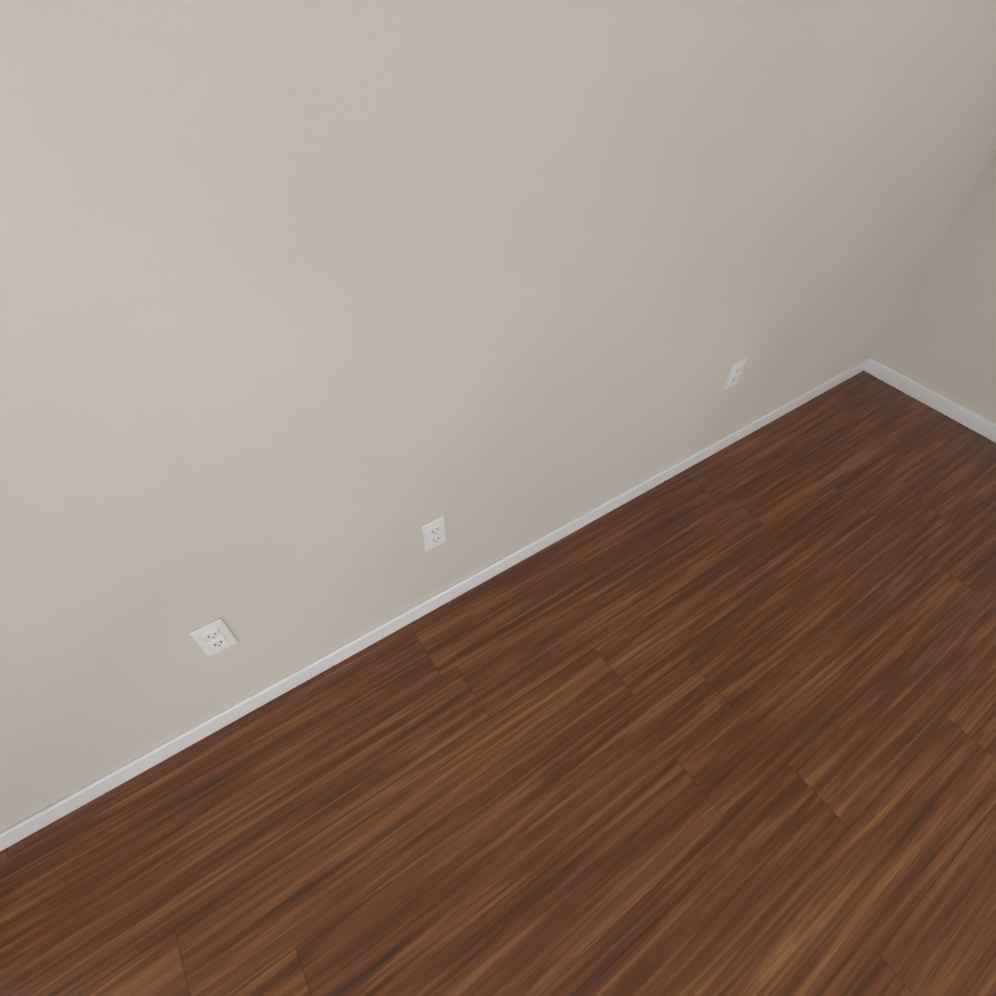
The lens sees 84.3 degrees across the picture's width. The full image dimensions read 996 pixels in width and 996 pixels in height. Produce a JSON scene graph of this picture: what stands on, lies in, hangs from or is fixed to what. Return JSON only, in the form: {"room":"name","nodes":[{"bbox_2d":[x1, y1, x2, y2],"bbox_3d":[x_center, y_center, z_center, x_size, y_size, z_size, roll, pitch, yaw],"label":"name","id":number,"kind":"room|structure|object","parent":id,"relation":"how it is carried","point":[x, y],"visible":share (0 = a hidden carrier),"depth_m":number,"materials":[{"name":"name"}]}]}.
{"room":"empty room","nodes":[
{"label":"empty room","id":0,"kind":"room"},
{"bbox_2d":[0,370,995,995],"bbox_3d":[2.140,1.096,1.193,9.790,0.060,4.415,-26,54,-22],"label":"floor","id":1,"kind":"structure","parent":0,"point":[720,722],"depth_m":1.43,"materials":[{"name":"brown wood"}]},
{"bbox_2d":[0,0,995,831],"bbox_3d":[0.960,-1.079,1.421,9.790,2.440,0.120,-26,54,-22],"label":"wall","id":2,"kind":"structure","parent":0,"point":[316,316],"depth_m":1.04,"materials":[{"name":"paint"}]},
{"bbox_2d":[190,618,237,656],"bbox_3d":[-0.655,0.325,1.272,0.070,0.114,0.010,-26,54,-22],"label":"electrical outlet","id":3,"kind":"object","parent":2,"relation":"attached to","point":[214,637],"visible":1,"depth_m":1.26,"materials":[{"name":"white plastic"}]},
{"bbox_2d":[421,515,446,551],"bbox_3d":[-0.173,0.100,1.504,0.070,0.114,0.010,-26,54,-22],"label":"electrical outlet","id":4,"kind":"object","parent":2,"relation":"attached to","point":[434,533],"visible":1,"depth_m":1.50,"materials":[{"name":"white plastic"}]},
{"bbox_2d":[0,358,875,851],"bbox_3d":[-0.089,0.277,1.792,4.470,0.066,0.016,-26,54,-22],"label":"baseboard","id":5,"kind":"structure","parent":2,"relation":"attached to","point":[260,698],"depth_m":1.64,"materials":[{"name":"white"}]},
{"bbox_2d":[723,357,746,390],"bbox_3d":[0.825,-0.430,1.913,0.070,0.114,0.010,-26,54,-22],"label":"electrical outlet","id":6,"kind":"object","parent":2,"relation":"attached to","point":[734,373],"visible":1,"depth_m":1.90,"materials":[{"name":"white plastic"}]},
{"bbox_2d":[870,151,995,423],"bbox_3d":[2.990,-0.143,0.631,0.120,2.440,4.175,-26,54,-22],"label":"wall","id":7,"kind":"structure","parent":0,"point":[939,336],"depth_m":2.27,"materials":[{"name":"paint"}]},
{"bbox_2d":[868,361,995,442],"bbox_3d":[2.423,0.106,1.983,0.012,0.066,2.318,-26,54,-22],"label":"baseboard","id":8,"kind":"structure","parent":7,"relation":"attached to","point":[943,405],"depth_m":2.44,"materials":[{"name":"white"}]}
]}

